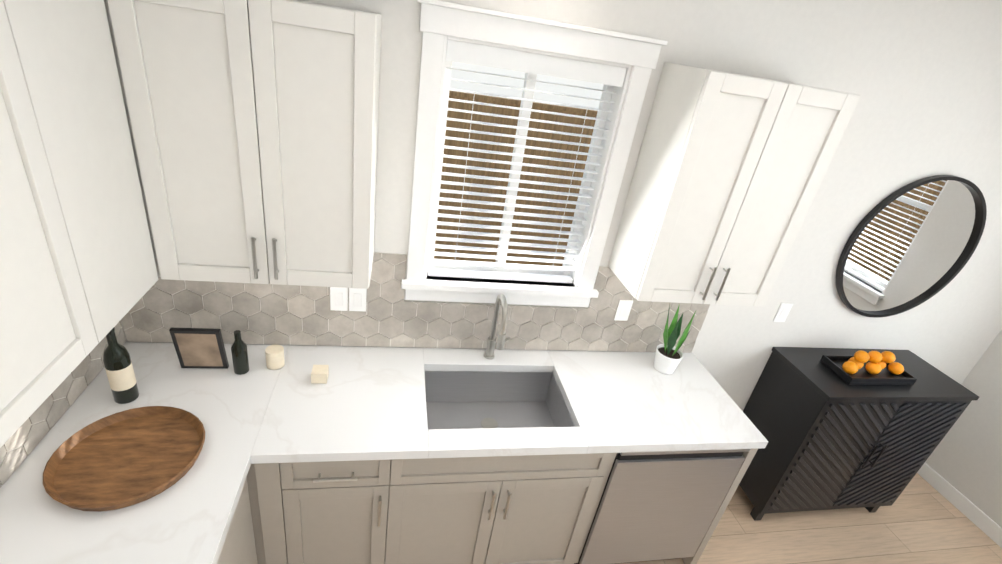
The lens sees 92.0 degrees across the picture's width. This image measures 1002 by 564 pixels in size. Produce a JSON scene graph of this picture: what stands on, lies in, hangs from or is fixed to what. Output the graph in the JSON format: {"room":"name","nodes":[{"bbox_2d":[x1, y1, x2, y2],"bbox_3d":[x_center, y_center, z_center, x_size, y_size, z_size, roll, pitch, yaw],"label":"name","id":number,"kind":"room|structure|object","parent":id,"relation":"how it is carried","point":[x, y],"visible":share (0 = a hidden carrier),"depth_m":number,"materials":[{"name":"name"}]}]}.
{"room":"kitchen","nodes":[
{"label":"kitchen","id":0,"kind":"room"},
{"bbox_2d":[124,0,1001,410],"bbox_3d":[0.867,-0.071,2.432,4.910,2.750,0.160,3,28,-13],"label":"wall","id":1,"kind":"structure","parent":0,"point":[922,78],"depth_m":2.11,"materials":[{"name":"paint"}]},
{"bbox_2d":[104,0,381,288],"bbox_3d":[-0.771,-0.446,1.597,0.688,0.880,0.363,3,28,-13],"label":"upper cabinet","id":2,"kind":"object","parent":1,"relation":"attached to","point":[253,126],"visible":0.98,"depth_m":1.45,"materials":[{"name":"white wood"}]},
{"bbox_2d":[0,252,709,487],"bbox_3d":[0.205,1.335,-0.042,2.670,0.476,5.220,3,28,-13],"label":"tile backsplash","id":3,"kind":"structure","parent":1,"relation":"attached to","point":[253,313],"depth_m":2.15,"materials":[{"name":"tile"}]},
{"bbox_2d":[330,287,366,311],"bbox_3d":[-0.662,0.076,2.099,0.150,0.116,0.007,3,28,-13],"label":"electrical outlet","id":4,"kind":"object","parent":3,"relation":"attached to","point":[339,299],"visible":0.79,"depth_m":2.10,"materials":[{"name":"plastic"}]},
{"bbox_2d":[614,300,632,320],"bbox_3d":[0.605,0.141,2.386,0.072,0.116,0.007,3,28,-13],"label":"electrical outlet","id":5,"kind":"object","parent":3,"relation":"attached to","point":[623,310],"visible":1,"depth_m":2.38,"materials":[{"name":"plastic"}]},
{"bbox_2d":[401,0,667,306],"bbox_3d":[0.073,-0.446,2.036,0.920,1.168,0.198,3,28,-13],"label":"window","id":6,"kind":"structure","parent":1,"relation":"in","point":[442,23],"depth_m":1.94,"materials":[{"name":"white wood"}]},
{"bbox_2d":[427,39,626,282],"bbox_3d":[0.073,-0.437,2.032,0.692,0.953,0.063,3,28,-13],"label":"window blind","id":7,"kind":"object","parent":6,"relation":"attached to","point":[507,59],"visible":0.9,"depth_m":2.01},
{"bbox_2d":[608,62,860,306],"bbox_3d":[0.893,-0.360,1.974,0.610,0.880,0.363,3,28,-13],"label":"upper cabinet","id":8,"kind":"object","parent":1,"relation":"attached to","point":[730,172],"visible":1,"depth_m":1.83,"materials":[{"name":"white wood"}]},
{"bbox_2d":[773,303,792,321],"bbox_3d":[1.512,0.165,2.591,0.072,0.116,0.007,3,28,-13],"label":"light switch","id":9,"kind":"object","parent":1,"relation":"attached to","point":[784,309],"visible":1,"depth_m":2.59,"materials":[{"name":"plastic"}]},
{"bbox_2d":[836,175,986,317],"bbox_3d":[2.130,-0.161,2.520,0.800,0.800,0.029,3,28,-13],"label":"round mirror","id":10,"kind":"object","parent":1,"relation":"attached to","point":[909,246],"visible":1,"depth_m":2.51,"materials":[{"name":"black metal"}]},
{"bbox_2d":[620,473,1001,563],"bbox_3d":[1.205,2.921,-0.104,5.070,0.120,7.490,3,28,-13],"label":"floor","id":11,"kind":"structure","parent":0,"point":[920,520],"depth_m":2.83,"materials":[{"name":"brown wood"}]},
{"bbox_2d":[220,478,259,563],"bbox_3d":[-1.186,1.125,1.508,0.619,0.876,0.627,3,28,-13],"label":"base cabinet","id":12,"kind":"object","parent":11,"relation":"on","point":[241,547],"depth_m":1.68,"materials":[{"name":"beige wood"}]},
{"bbox_2d":[248,462,411,563],"bbox_3d":[-0.734,0.859,2.172,0.567,0.876,0.618,3,28,-13],"label":"base cabinet","id":13,"kind":"object","parent":11,"relation":"on","point":[307,512],"depth_m":1.85,"materials":[{"name":"beige wood"}]},
{"bbox_2d":[0,342,291,563],"bbox_3d":[-1.125,0.671,1.399,0.644,0.040,1.641,3,28,-13],"label":"countertop","id":14,"kind":"structure","parent":13,"relation":"on","point":[189,522],"depth_m":1.47,"materials":[{"name":"white stone"}]},
{"bbox_2d":[103,327,138,403],"label":"bottles","id":15,"kind":"object","parent":14,"relation":"on","point":[117,361],"depth_m":1.68},
{"bbox_2d":[43,406,204,511],"bbox_3d":[-1.173,0.547,1.533,0.410,0.040,0.410,3,28,-13],"label":"tray","id":16,"kind":"object","parent":14,"relation":"on","point":[125,458],"visible":1,"depth_m":1.52,"materials":[{"name":"brown wood"}]},
{"bbox_2d":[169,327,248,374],"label":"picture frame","id":17,"kind":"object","parent":14,"relation":"on","point":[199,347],"depth_m":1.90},
{"bbox_2d":[265,344,284,369],"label":"candle","id":18,"kind":"object","parent":14,"relation":"on","point":[274,353],"depth_m":2.00,"materials":[{"name":"beige wax"}]},
{"bbox_2d":[252,345,767,465],"bbox_3d":[0.096,0.500,2.129,2.040,0.040,0.635,3,28,-13],"label":"countertop","id":19,"kind":"structure","parent":13,"relation":"on","point":[372,406],"depth_m":2.00,"materials":[{"name":"white stone"}]},
{"bbox_2d":[311,365,328,383],"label":"candle","id":20,"kind":"object","parent":19,"relation":"on","point":[319,374],"depth_m":1.97,"materials":[{"name":"beige wax"}]},
{"bbox_2d":[484,294,509,358],"bbox_3d":[0.014,0.227,2.171,0.114,0.375,0.202,3,28,-13],"label":"faucet","id":21,"kind":"object","parent":19,"relation":"on","point":[491,341],"visible":1,"depth_m":2.17,"materials":[{"name":"silver metal"}]},
{"bbox_2d":[420,366,575,473],"bbox_3d":[-0.030,0.594,2.144,0.628,0.201,0.408,3,28,-13],"label":"sink","id":22,"kind":"object","parent":19,"relation":"in","point":[457,395],"depth_m":2.28,"materials":[{"name":"grey metal"}]},
{"bbox_2d":[654,304,695,373],"bbox_3d":[0.838,0.274,2.360,0.157,0.365,0.132,3,28,-13],"label":"snake plant","id":23,"kind":"object","parent":19,"relation":"on","point":[668,356],"visible":1,"depth_m":2.37,"materials":[{"name":"green plant"}]},
{"bbox_2d":[574,449,750,563],"bbox_3d":[0.674,0.946,2.466,0.608,0.872,0.576,3,28,-13],"label":"dishwasher","id":24,"kind":"object","parent":11,"relation":"on","point":[660,505],"visible":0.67,"depth_m":2.18,"materials":[{"name":"silver metal"}]},
{"bbox_2d":[739,347,978,520],"bbox_3d":[1.953,0.917,2.830,0.960,0.970,0.450,3,28,-13],"label":"sideboard","id":25,"kind":"object","parent":11,"relation":"on","point":[835,441],"visible":0.9,"depth_m":2.62,"materials":[{"name":"black wood"}]},
{"bbox_2d":[820,350,916,384],"bbox_3d":[1.967,0.426,2.563,0.420,0.136,0.200,3,28,-13],"label":"tray","id":26,"kind":"object","parent":25,"relation":"on","point":[860,367],"visible":1,"depth_m":2.54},
{"bbox_2d":[925,330,1001,527],"bbox_3d":[3.822,1.819,-0.282,0.160,2.750,7.330,3,28,-13],"label":"wall","id":27,"kind":"structure","parent":0,"point":[965,458],"depth_m":3.06,"materials":[{"name":"paint"}]},
{"bbox_2d":[917,463,1001,547],"bbox_3d":[3.527,2.942,0.368,0.013,0.100,7.167,3,28,-13],"label":"baseboard","id":28,"kind":"structure","parent":27,"relation":"attached to","point":[988,526],"depth_m":3.11,"materials":[{"name":"white wood"}]},
{"bbox_3d":[-0.975,1.536,-1.294,0.160,2.750,7.490,3,28,-13],"label":"wall","id":29,"kind":"structure","parent":0,"visible":0},
{"bbox_2d":[0,0,107,447],"bbox_3d":[-1.080,-0.003,0.636,0.328,0.880,0.955,3,28,-13],"label":"upper cabinet","id":30,"kind":"object","parent":29,"relation":"attached to","point":[79,279],"depth_m":1.04,"materials":[{"name":"white wood"}]},
{"bbox_2d":[20,0,158,332],"bbox_3d":[-1.188,-0.301,1.180,0.328,0.880,0.419,3,28,-13],"label":"upper cabinet","id":31,"kind":"object","parent":29,"relation":"attached to","point":[70,41],"depth_m":1.23,"materials":[{"name":"white wood"}]},
{"label":"outside","id":32,"kind":"structure","parent":0,"visible":0},
{"bbox_3d":[5.771,2.563,3.052,75.000,0.100,75.000,3,28,-13],"label":"ground","id":33,"kind":"structure","parent":32,"visible":0},
{"bbox_2d":[434,90,597,266],"bbox_3d":[0.107,2.453,-1.023,14.160,2.110,18.000,3,28,-13],"label":"fence","id":34,"kind":"object","parent":33,"relation":"on","point":[512,112],"depth_m":5.71,"materials":[{"name":"brown wood"}]},
{"bbox_2d":[450,62,603,108],"bbox_3d":[-3.117,-7.428,10.575,14.720,8.050,8.200,3,28,-13],"label":"sky","id":35,"kind":"structure","parent":33,"relation":"on","point":[483,78],"depth_m":9.00,"materials":[{"name":"white"}]}
]}

